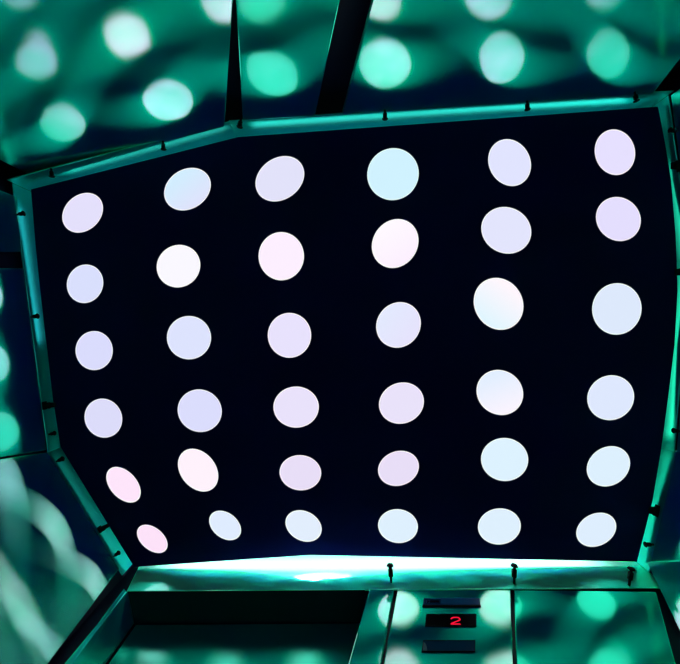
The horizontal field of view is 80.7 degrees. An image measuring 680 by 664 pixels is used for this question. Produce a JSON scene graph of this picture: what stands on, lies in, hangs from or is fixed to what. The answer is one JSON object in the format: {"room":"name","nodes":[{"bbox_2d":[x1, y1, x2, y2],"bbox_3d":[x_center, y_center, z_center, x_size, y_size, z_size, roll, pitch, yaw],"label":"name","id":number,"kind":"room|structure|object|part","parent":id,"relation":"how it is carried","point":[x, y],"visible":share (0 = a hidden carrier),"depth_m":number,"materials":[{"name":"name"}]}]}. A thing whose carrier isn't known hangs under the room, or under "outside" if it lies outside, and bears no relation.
{"room":"elevator interior","nodes":[
{"label":"elevator interior","id":0,"kind":"room"},
{"bbox_2d":[0,160,46,458],"bbox_3d":[-0.784,-0.073,-0.065,0.046,2.370,0.768,-7,-90,0],"label":"wall","id":1,"kind":"structure","parent":0,"point":[22,433],"depth_m":0.93,"materials":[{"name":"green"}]},
{"bbox_3d":[-0.785,-0.216,-0.130,0.012,2.231,0.234,-7,-90,0],"label":"wall panel","id":2,"kind":"part","parent":1,"relation":"part of","materials":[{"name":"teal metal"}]},
{"bbox_2d":[16,211,25,215],"bbox_3d":[-0.780,-0.290,0.977,0.018,0.013,0.013,0,-90,0],"label":"pin","id":3,"kind":"object","parent":1,"relation":"attached to","point":[22,213],"visible":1,"depth_m":0.97,"materials":[{"name":"black plastic"}]},
{"bbox_3d":[-0.749,0.067,-0.134,0.012,2.223,0.446,-7,-90,0],"label":"wall panel","id":4,"kind":"part","parent":1,"relation":"part of","materials":[{"name":"teal metal"}]},
{"bbox_2d":[30,313,39,318],"bbox_3d":[-0.747,-0.039,0.979,0.018,0.013,0.014,0,-90,0],"label":"pin","id":5,"kind":"object","parent":1,"relation":"attached to","point":[36,315],"visible":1,"depth_m":0.98,"materials":[{"name":"black plastic"}]},
{"bbox_2d":[12,183,60,451],"bbox_3d":[-0.757,-0.034,1.042,0.003,0.135,0.664,-7,-90,0],"label":"trim","id":6,"kind":"structure","parent":1,"relation":"attached to","point":[24,198],"depth_m":1.00,"materials":[{"name":"metal"}]},
{"bbox_2d":[42,401,55,409],"bbox_3d":[-0.713,0.181,0.982,0.032,0.015,0.020,0,-90,0],"label":"bracket","id":7,"kind":"object","parent":1,"relation":"attached to","point":[45,404],"visible":1,"depth_m":0.98,"materials":[{"name":"black plastic"}]},
{"bbox_2d":[0,448,132,663],"bbox_3d":[-0.661,0.424,-0.065,0.046,2.370,0.479,-32,-90,0],"label":"wall","id":8,"kind":"structure","parent":0,"point":[56,569],"depth_m":0.83,"materials":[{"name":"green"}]},
{"bbox_2d":[48,448,131,574],"bbox_3d":[-0.623,0.445,1.042,0.003,0.135,0.350,-32,-90,0],"label":"trim","id":9,"kind":"structure","parent":8,"relation":"attached to","point":[65,468],"depth_m":1.00,"materials":[{"name":"metal"}]},
{"bbox_2d":[56,456,64,461],"bbox_3d":[-0.691,0.315,0.986,0.018,0.013,0.014,-25,-90,0],"label":"pin","id":10,"kind":"object","parent":9,"relation":"attached to","point":[61,458],"visible":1,"depth_m":0.98,"materials":[{"name":"black plastic"}]},
{"bbox_2d":[97,524,109,532],"bbox_3d":[-0.582,0.482,0.986,0.026,0.015,0.016,-28,-90,0],"label":"bracket","id":11,"kind":"object","parent":8,"relation":"attached to","point":[100,528],"visible":1,"depth_m":0.98,"materials":[{"name":"black plastic"}]},
{"bbox_2d":[0,0,232,173],"bbox_3d":[-0.494,-0.502,-0.065,0.730,2.370,0.105,-12,-90,0],"label":"wall","id":12,"kind":"structure","parent":0,"point":[80,79],"depth_m":0.72,"materials":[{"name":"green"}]},
{"bbox_2d":[49,168,54,177],"bbox_3d":[-0.690,-0.381,0.958,0.014,0.013,0.021,0,-90,0],"label":"pin","id":13,"kind":"object","parent":12,"relation":"attached to","point":[51,173],"visible":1,"depth_m":0.96,"materials":[{"name":"black plastic"}]},
{"bbox_2d":[6,121,236,190],"bbox_3d":[-0.533,-0.436,1.034,0.549,0.153,0.003,-15,-90,0],"label":"trim","id":14,"kind":"structure","parent":12,"relation":"attached to","point":[142,152],"depth_m":1.00,"materials":[{"name":"metal"}]},
{"bbox_2d":[161,141,166,150],"bbox_3d":[-0.428,-0.452,0.969,0.014,0.013,0.022,0,-90,0],"label":"pin","id":15,"kind":"object","parent":12,"relation":"attached to","point":[163,148],"visible":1,"depth_m":0.97,"materials":[{"name":"black plastic"}]},
{"bbox_2d":[31,107,677,566],"bbox_3d":[0.036,0.012,1.003,1.616,0.006,1.151,0,-90,0],"label":"ceiling panel","id":16,"kind":"object","parent":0,"point":[556,350],"visible":1,"depth_m":1.00,"materials":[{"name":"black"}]},
{"bbox_2d":[62,193,102,232],"bbox_3d":[-0.644,-0.298,1.023,0.102,0.045,0.099,0,-90,0],"label":"recessed light","id":17,"kind":"object","parent":16,"relation":"attached to","point":[83,211],"visible":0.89,"depth_m":1.00,"materials":[{"name":"white"}]},
{"bbox_2d":[67,265,102,302],"bbox_3d":[-0.638,-0.121,1.023,0.091,0.045,0.096,0,-90,0],"label":"recessed light","id":18,"kind":"object","parent":16,"relation":"attached to","point":[85,282],"visible":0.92,"depth_m":1.00,"materials":[{"name":"white"}]},
{"bbox_2d":[76,331,112,369],"bbox_3d":[-0.615,0.046,1.023,0.093,0.045,0.097,0,-90,0],"label":"recessed light","id":19,"kind":"object","parent":16,"relation":"attached to","point":[94,350],"visible":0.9,"depth_m":1.00,"materials":[{"name":"white"}]},
{"bbox_2d":[85,399,121,437],"bbox_3d":[-0.592,0.215,1.023,0.094,0.045,0.097,0,-90,0],"label":"recessed light","id":20,"kind":"object","parent":16,"relation":"attached to","point":[103,417],"visible":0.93,"depth_m":1.00,"materials":[{"name":"white"}]},
{"bbox_2d":[106,467,140,502],"bbox_3d":[-0.541,0.382,1.023,0.066,0.045,0.104,-43,-90,0],"label":"recessed light","id":21,"kind":"object","parent":16,"relation":"attached to","point":[120,481],"visible":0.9,"depth_m":1.00,"materials":[{"name":"white"}]},
{"bbox_2d":[137,525,167,552],"bbox_3d":[-0.469,0.517,1.023,0.088,0.045,0.056,41,-90,0],"label":"recessed light","id":22,"kind":"object","parent":16,"relation":"attached to","point":[150,537],"visible":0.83,"depth_m":1.00,"materials":[{"name":"white"}]},
{"bbox_2d":[157,245,199,286],"bbox_3d":[-0.404,-0.165,1.023,0.109,0.045,0.106,0,-90,0],"label":"recessed light","id":23,"kind":"object","parent":16,"relation":"attached to","point":[178,265],"visible":0.95,"depth_m":1.00,"materials":[{"name":"white glass"}]},
{"bbox_2d":[164,168,210,209],"bbox_3d":[-0.382,-0.357,1.023,0.116,0.045,0.106,0,-90,0],"label":"recessed light","id":24,"kind":"object","parent":16,"relation":"attached to","point":[187,188],"visible":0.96,"depth_m":1.00,"materials":[{"name":"white"}]},
{"bbox_2d":[167,316,210,358],"bbox_3d":[-0.378,0.014,1.023,0.110,0.045,0.108,0,-90,0],"label":"recessed light","id":25,"kind":"object","parent":16,"relation":"attached to","point":[188,337],"visible":0.97,"depth_m":1.00,"materials":[{"name":"white"}]},
{"bbox_2d":[178,449,217,491],"bbox_3d":[-0.355,0.345,1.023,0.101,0.045,0.107,0,-90,0],"label":"recessed light","id":26,"kind":"object","parent":16,"relation":"attached to","point":[196,468],"visible":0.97,"depth_m":1.00,"materials":[{"name":"white"}]},
{"bbox_2d":[178,389,221,431],"bbox_3d":[-0.351,0.197,1.023,0.110,0.045,0.106,0,-90,0],"label":"recessed light","id":27,"kind":"object","parent":16,"relation":"attached to","point":[199,410],"visible":0.96,"depth_m":1.00,"materials":[{"name":"white"}]},
{"bbox_2d":[209,511,240,539],"bbox_3d":[-0.287,0.484,1.023,0.080,0.045,0.074,0,-90,0],"label":"recessed light","id":28,"kind":"object","parent":16,"relation":"attached to","point":[223,524],"visible":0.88,"depth_m":1.00,"materials":[{"name":"white"}]},
{"bbox_2d":[256,156,303,200],"bbox_3d":[-0.150,-0.383,1.023,0.122,0.045,0.113,0,-90,0],"label":"recessed light","id":29,"kind":"object","parent":16,"relation":"attached to","point":[281,177],"visible":0.94,"depth_m":1.00,"materials":[{"name":"white glass"}]},
{"bbox_2d":[259,232,303,279],"bbox_3d":[-0.147,-0.190,1.023,0.113,0.045,0.120,0,-90,0],"label":"recessed light","id":30,"kind":"object","parent":16,"relation":"attached to","point":[281,254],"visible":0.98,"depth_m":1.00,"materials":[{"name":"white"}]},
{"bbox_2d":[268,313,310,357],"bbox_3d":[-0.126,0.008,1.023,0.108,0.045,0.112,0,-90,0],"label":"recessed light","id":31,"kind":"object","parent":16,"relation":"attached to","point":[289,334],"visible":0.99,"depth_m":1.00,"materials":[{"name":"white"}]},
{"bbox_2d":[273,387,318,427],"bbox_3d":[-0.110,0.188,1.023,0.113,0.045,0.102,0,-90,0],"label":"recessed light","id":32,"kind":"object","parent":16,"relation":"attached to","point":[295,407],"visible":0.98,"depth_m":1.00,"materials":[{"name":"white"}]},
{"bbox_2d":[280,455,320,489],"bbox_3d":[-0.099,0.352,1.023,0.104,0.045,0.088,0,-90,0],"label":"recessed light","id":33,"kind":"object","parent":16,"relation":"attached to","point":[298,472],"visible":0.97,"depth_m":1.00,"materials":[{"name":"white"}]},
{"bbox_2d":[285,510,321,541],"bbox_3d":[-0.091,0.485,1.023,0.090,0.045,0.079,0,-90,0],"label":"recessed light","id":34,"kind":"object","parent":16,"relation":"attached to","point":[302,525],"visible":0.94,"depth_m":1.00,"materials":[{"name":"white glass"}]},
{"bbox_2d":[367,148,418,199],"bbox_3d":[0.133,-0.395,1.023,0.129,0.045,0.130,0,-90,0],"label":"recessed light","id":35,"kind":"object","parent":16,"relation":"attached to","point":[393,173],"visible":0.98,"depth_m":1.00,"materials":[{"name":"white"}]},
{"bbox_2d":[372,219,417,267],"bbox_3d":[0.138,-0.221,1.023,0.116,0.045,0.122,0,-90,0],"label":"recessed light","id":36,"kind":"object","parent":16,"relation":"attached to","point":[395,243],"visible":0.96,"depth_m":1.00,"materials":[{"name":"white"}]},
{"bbox_2d":[378,509,417,542],"bbox_3d":[0.145,0.485,1.023,0.099,0.045,0.085,0,-90,0],"label":"recessed light","id":37,"kind":"object","parent":16,"relation":"attached to","point":[395,525],"visible":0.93,"depth_m":1.00,"materials":[{"name":"white"}]},
{"bbox_2d":[376,302,420,347],"bbox_3d":[0.146,-0.018,1.023,0.111,0.045,0.114,0,-90,0],"label":"recessed light","id":38,"kind":"object","parent":16,"relation":"attached to","point":[398,324],"visible":0.98,"depth_m":1.00,"materials":[{"name":"white glass"}]},
{"bbox_2d":[378,451,418,485],"bbox_3d":[0.146,0.341,1.023,0.102,0.045,0.088,0,-90,0],"label":"recessed light","id":39,"kind":"object","parent":16,"relation":"attached to","point":[397,468],"visible":0.94,"depth_m":1.00,"materials":[{"name":"white"}]},
{"bbox_2d":[379,382,423,423],"bbox_3d":[0.154,0.178,1.023,0.112,0.045,0.103,0,-90,0],"label":"recessed light","id":40,"kind":"object","parent":16,"relation":"attached to","point":[400,403],"visible":0.98,"depth_m":1.00,"materials":[{"name":"white"}]},
{"bbox_2d":[474,278,522,329],"bbox_3d":[0.397,-0.070,1.023,0.124,0.045,0.130,0,-90,0],"label":"recessed light","id":41,"kind":"object","parent":16,"relation":"attached to","point":[498,303],"visible":0.98,"depth_m":1.00,"materials":[{"name":"white"}]},
{"bbox_2d":[478,508,520,543],"bbox_3d":[0.399,0.486,1.023,0.107,0.045,0.090,0,-90,0],"label":"recessed light","id":42,"kind":"object","parent":16,"relation":"attached to","point":[499,525],"visible":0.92,"depth_m":1.00,"materials":[{"name":"white glass"}]},
{"bbox_2d":[477,370,522,414],"bbox_3d":[0.400,0.151,1.023,0.116,0.045,0.113,0,-90,0],"label":"recessed light","id":43,"kind":"object","parent":16,"relation":"attached to","point":[499,392],"visible":0.93,"depth_m":1.00,"materials":[{"name":"white"}]},
{"bbox_2d":[481,438,527,480],"bbox_3d":[0.412,0.319,1.023,0.118,0.045,0.108,0,-90,0],"label":"recessed light","id":44,"kind":"object","parent":16,"relation":"attached to","point":[502,459],"visible":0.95,"depth_m":1.00,"materials":[{"name":"white"}]},
{"bbox_2d":[481,207,530,253],"bbox_3d":[0.416,-0.255,1.023,0.125,0.045,0.116,0,-90,0],"label":"recessed light","id":45,"kind":"object","parent":16,"relation":"attached to","point":[507,230],"visible":0.96,"depth_m":1.00,"materials":[{"name":"white"}]},
{"bbox_2d":[488,139,530,185],"bbox_3d":[0.424,-0.424,1.023,0.107,0.045,0.117,0,-90,0],"label":"recessed light","id":46,"kind":"object","parent":16,"relation":"attached to","point":[509,162],"visible":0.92,"depth_m":1.00,"materials":[{"name":"white"}]},
{"bbox_2d":[576,513,615,546],"bbox_3d":[0.641,0.495,1.023,0.100,0.045,0.085,0,-90,0],"label":"recessed light","id":47,"kind":"object","parent":16,"relation":"attached to","point":[596,529],"visible":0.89,"depth_m":1.00,"materials":[{"name":"white"}]},
{"bbox_2d":[587,446,629,485],"bbox_3d":[0.671,0.336,1.023,0.108,0.045,0.101,0,-90,0],"label":"recessed light","id":48,"kind":"object","parent":16,"relation":"attached to","point":[609,465],"visible":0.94,"depth_m":1.00,"materials":[{"name":"white"}]},
{"bbox_2d":[587,375,633,419],"bbox_3d":[0.677,0.164,1.023,0.117,0.045,0.112,0,-90,0],"label":"recessed light","id":49,"kind":"object","parent":16,"relation":"attached to","point":[610,397],"visible":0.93,"depth_m":1.00,"materials":[{"name":"white"}]},
{"bbox_2d":[595,129,634,174],"bbox_3d":[0.688,-0.450,1.023,0.101,0.045,0.114,0,-90,0],"label":"recessed light","id":50,"kind":"object","parent":16,"relation":"attached to","point":[614,149],"visible":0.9,"depth_m":1.00,"materials":[{"name":"white"}]},
{"bbox_2d":[592,283,641,334],"bbox_3d":[0.692,-0.058,1.023,0.124,0.045,0.129,0,-90,0],"label":"recessed light","id":51,"kind":"object","parent":16,"relation":"attached to","point":[616,308],"visible":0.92,"depth_m":1.00,"materials":[{"name":"white"}]},
{"bbox_2d":[596,197,640,240],"bbox_3d":[0.696,-0.283,1.023,0.112,0.045,0.110,0,-90,0],"label":"recessed light","id":52,"kind":"object","parent":16,"relation":"attached to","point":[617,218],"visible":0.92,"depth_m":1.00,"materials":[{"name":"white"}]},
{"bbox_2d":[48,562,679,663],"bbox_3d":[0.115,0.578,-0.065,1.345,2.370,0.163,-2,-90,0],"label":"wall","id":53,"kind":"structure","parent":0,"point":[552,626],"depth_m":0.81,"materials":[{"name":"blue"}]},
{"bbox_3d":[-0.485,0.603,-0.160,0.030,2.172,0.020,0,-90,0],"label":"corner post","id":54,"kind":"part","parent":53,"relation":"part of","materials":[{"name":"metal"}]},
{"bbox_2d":[106,623,359,663],"bbox_3d":[-0.158,0.674,-0.167,0.625,2.155,0.020,0,-90,0],"label":"door","id":55,"kind":"structure","parent":53,"relation":"in","point":[195,643],"depth_m":0.85,"materials":[{"name":"metal"}]},
{"bbox_2d":[125,590,364,635],"bbox_3d":[-0.219,0.643,0.916,0.553,0.002,0.106,0,-90,0],"label":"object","id":56,"kind":"structure","parent":53,"relation":"in","point":[283,606],"depth_m":0.92,"materials":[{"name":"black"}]},
{"bbox_2d":[127,555,659,590],"bbox_3d":[0.112,0.591,1.013,1.283,0.195,0.003,0,-90,0],"label":"trim","id":57,"kind":"structure","parent":53,"relation":"attached to","point":[305,572],"depth_m":0.97,"materials":[{"name":"teal metal"}]},
{"bbox_2d":[387,563,393,582],"bbox_3d":[0.118,0.568,0.940,0.017,0.017,0.043,0,-90,0],"label":"pin","id":58,"kind":"object","parent":57,"relation":"attached to","point":[390,566],"visible":1,"depth_m":0.94,"materials":[{"name":"black plastic"}]},
{"bbox_2d":[384,590,512,663],"bbox_3d":[0.205,0.593,-0.166,0.366,2.159,0.016,0,-90,0],"label":"control panel","id":59,"kind":"object","parent":53,"relation":"attached to","point":[428,626],"visible":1,"depth_m":0.80,"materials":[{"name":"teal metal"}]},
{"bbox_3d":[0.243,0.587,0.871,0.128,0.022,0.002,0,-90,0],"label":"name plate","id":60,"kind":"part","parent":59,"relation":"part of","materials":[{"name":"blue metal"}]},
{"bbox_2d":[510,563,517,583],"bbox_3d":[0.407,0.565,0.934,0.017,0.017,0.044,0,-90,0],"label":"pin","id":61,"kind":"object","parent":53,"relation":"attached to","point":[513,570],"visible":1,"depth_m":0.93,"materials":[{"name":"black plastic"}]},
{"bbox_3d":[0.469,0.593,-0.168,0.486,2.156,0.012,0,-90,0],"label":"wall panel","id":62,"kind":"part","parent":53,"relation":"part of","materials":[{"name":"teal metal"}]},
{"bbox_2d":[627,566,635,585],"bbox_3d":[0.673,0.565,0.924,0.017,0.017,0.042,0,-90,0],"label":"pin","id":63,"kind":"object","parent":53,"relation":"attached to","point":[630,574],"visible":1,"depth_m":0.92,"materials":[{"name":"black plastic"}]},
{"bbox_3d":[0.733,0.552,-0.130,0.181,2.233,0.067,-41,-90,0],"label":"corner panel","id":64,"kind":"part","parent":53,"relation":"part of","materials":[{"name":"teal metal"}]},
{"bbox_2d":[225,0,679,121],"bbox_3d":[0.243,-0.585,-0.065,1.203,2.370,0.085,-4,-90,0],"label":"wall","id":65,"kind":"structure","parent":0,"point":[288,58],"depth_m":0.78,"materials":[{"name":"blue"}]},
{"bbox_2d":[236,118,242,128],"bbox_3d":[-0.239,-0.497,0.953,0.016,0.015,0.023,0,-90,0],"label":"pin","id":66,"kind":"object","parent":65,"relation":"attached to","point":[240,122],"visible":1,"depth_m":0.95,"materials":[{"name":"black plastic"}]},
{"bbox_3d":[-0.105,-0.524,-0.141,0.258,2.210,0.012,-4,-90,0],"label":"wall panel","id":67,"kind":"part","parent":65,"relation":"part of","materials":[{"name":"teal metal"}]},
{"bbox_2d":[229,90,673,136],"bbox_3d":[0.269,-0.545,1.036,1.076,0.149,0.003,-4,-90,0],"label":"trim","id":68,"kind":"structure","parent":65,"relation":"attached to","point":[330,121],"depth_m":1.00,"materials":[{"name":"metal"}]},
{"bbox_2d":[382,109,387,120],"bbox_3d":[0.108,-0.521,0.959,0.015,0.015,0.023,0,-90,0],"label":"pin","id":69,"kind":"object","parent":68,"relation":"attached to","point":[384,118],"visible":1,"depth_m":0.96,"materials":[{"name":"black plastic"}]},
{"bbox_3d":[0.382,-0.558,-0.138,0.754,2.216,0.012,-4,-90,0],"label":"wall panel","id":70,"kind":"part","parent":65,"relation":"part of","materials":[{"name":"teal metal"}]},
{"bbox_2d":[524,100,530,110],"bbox_3d":[0.452,-0.545,0.963,0.015,0.015,0.022,0,-90,0],"label":"pin","id":71,"kind":"object","parent":65,"relation":"attached to","point":[527,105],"visible":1,"depth_m":0.96,"materials":[{"name":"black plastic"}]},
{"bbox_2d":[633,91,639,102],"bbox_3d":[0.709,-0.562,0.957,0.015,0.015,0.025,0,-90,0],"label":"pin","id":72,"kind":"object","parent":65,"relation":"attached to","point":[635,97],"visible":1,"depth_m":0.95,"materials":[{"name":"black plastic"}]},
{"bbox_2d":[643,541,653,547],"bbox_3d":[0.757,0.521,0.980,0.021,0.013,0.014,0,-90,0],"label":"pin","id":73,"kind":"object","parent":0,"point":[646,544],"visible":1,"depth_m":0.98,"materials":[{"name":"black plastic"}]},
{"bbox_2d":[639,450,679,575],"bbox_3d":[0.807,0.452,-0.065,0.046,2.370,0.357,13,-90,0],"label":"wall","id":74,"kind":"structure","parent":0,"point":[667,543],"depth_m":0.95,"materials":[{"name":"blue"}]},
{"bbox_2d":[648,504,659,516],"bbox_3d":[0.774,0.441,0.989,0.024,0.015,0.028,9,-90,0],"label":"bracket","id":75,"kind":"object","parent":74,"relation":"attached to","point":[654,511],"visible":1,"depth_m":0.98,"materials":[{"name":"black plastic"}]},
{"bbox_2d":[637,448,675,571],"bbox_3d":[0.788,0.440,1.042,0.003,0.135,0.298,13,-90,0],"label":"trim","id":76,"kind":"structure","parent":74,"relation":"attached to","point":[667,457],"depth_m":0.99,"materials":[{"name":"metal"}]},
{"bbox_3d":[0.797,0.421,-0.130,0.012,2.233,0.300,13,-90,0],"label":"wall panel","id":77,"kind":"part","parent":74,"relation":"part of","materials":[{"name":"teal metal"}]},
{"bbox_2d":[652,66,679,159],"bbox_3d":[0.850,-0.422,-0.065,0.046,2.370,0.492,-8,-90,0],"label":"wall","id":78,"kind":"structure","parent":0,"point":[672,81],"depth_m":0.97,"materials":[{"name":"blue"}]},
{"bbox_2d":[653,95,679,260],"bbox_3d":[0.834,-0.381,1.046,0.003,0.128,0.405,-8,-90,0],"label":"trim","id":79,"kind":"structure","parent":78,"relation":"attached to","point":[664,106],"depth_m":1.00,"materials":[{"name":"metal"}]},
{"bbox_2d":[668,127,677,132],"bbox_3d":[0.809,-0.490,0.971,0.019,0.013,0.014,0,-90,0],"label":"pin","id":80,"kind":"object","parent":78,"relation":"attached to","point":[672,130],"visible":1,"depth_m":0.97,"materials":[{"name":"black plastic"}]},
{"bbox_2d":[671,160,679,171],"bbox_3d":[0.818,-0.405,0.975,0.023,0.015,0.027,0,-90,0],"label":"bracket","id":81,"kind":"object","parent":78,"relation":"attached to","point":[675,165],"visible":1,"depth_m":0.97,"materials":[{"name":"black plastic"}]},
{"bbox_3d":[0.839,-0.381,-0.136,0.012,2.221,0.397,-8,-90,0],"label":"wall panel","id":82,"kind":"part","parent":78,"relation":"part of","materials":[{"name":"teal metal"}]},
{"bbox_2d":[675,399,679,451],"bbox_3d":[0.863,0.059,-0.065,0.046,2.370,0.485,5,-90,0],"label":"wall","id":83,"kind":"structure","parent":0,"point":[677,447],"depth_m":0.99,"materials":[{"name":"blue"}]},
{"bbox_2d":[661,261,679,451],"bbox_3d":[0.842,0.058,1.046,0.003,0.128,0.477,5,-90,0],"label":"trim","id":84,"kind":"structure","parent":83,"relation":"attached to","point":[671,419],"depth_m":1.00,"materials":[{"name":"metal"}]},
{"bbox_2d":[671,428,679,432],"bbox_3d":[0.815,0.238,0.967,0.020,0.013,0.014,0,-90,0],"label":"pin","id":85,"kind":"object","parent":83,"relation":"attached to","point":[673,430],"visible":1,"depth_m":0.96,"materials":[{"name":"black plastic"}]},
{"bbox_2d":[674,268,679,274],"bbox_3d":[0.843,-0.149,0.989,0.030,0.015,0.028,0,-90,0],"label":"bracket","id":86,"kind":"object","parent":83,"relation":"attached to","point":[677,271],"visible":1,"depth_m":0.98,"materials":[{"name":"black plastic"}]},
{"bbox_3d":[0.846,0.058,-0.136,0.012,2.221,0.467,5,-90,0],"label":"wall panel","id":87,"kind":"part","parent":83,"relation":"part of","materials":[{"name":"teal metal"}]}
]}

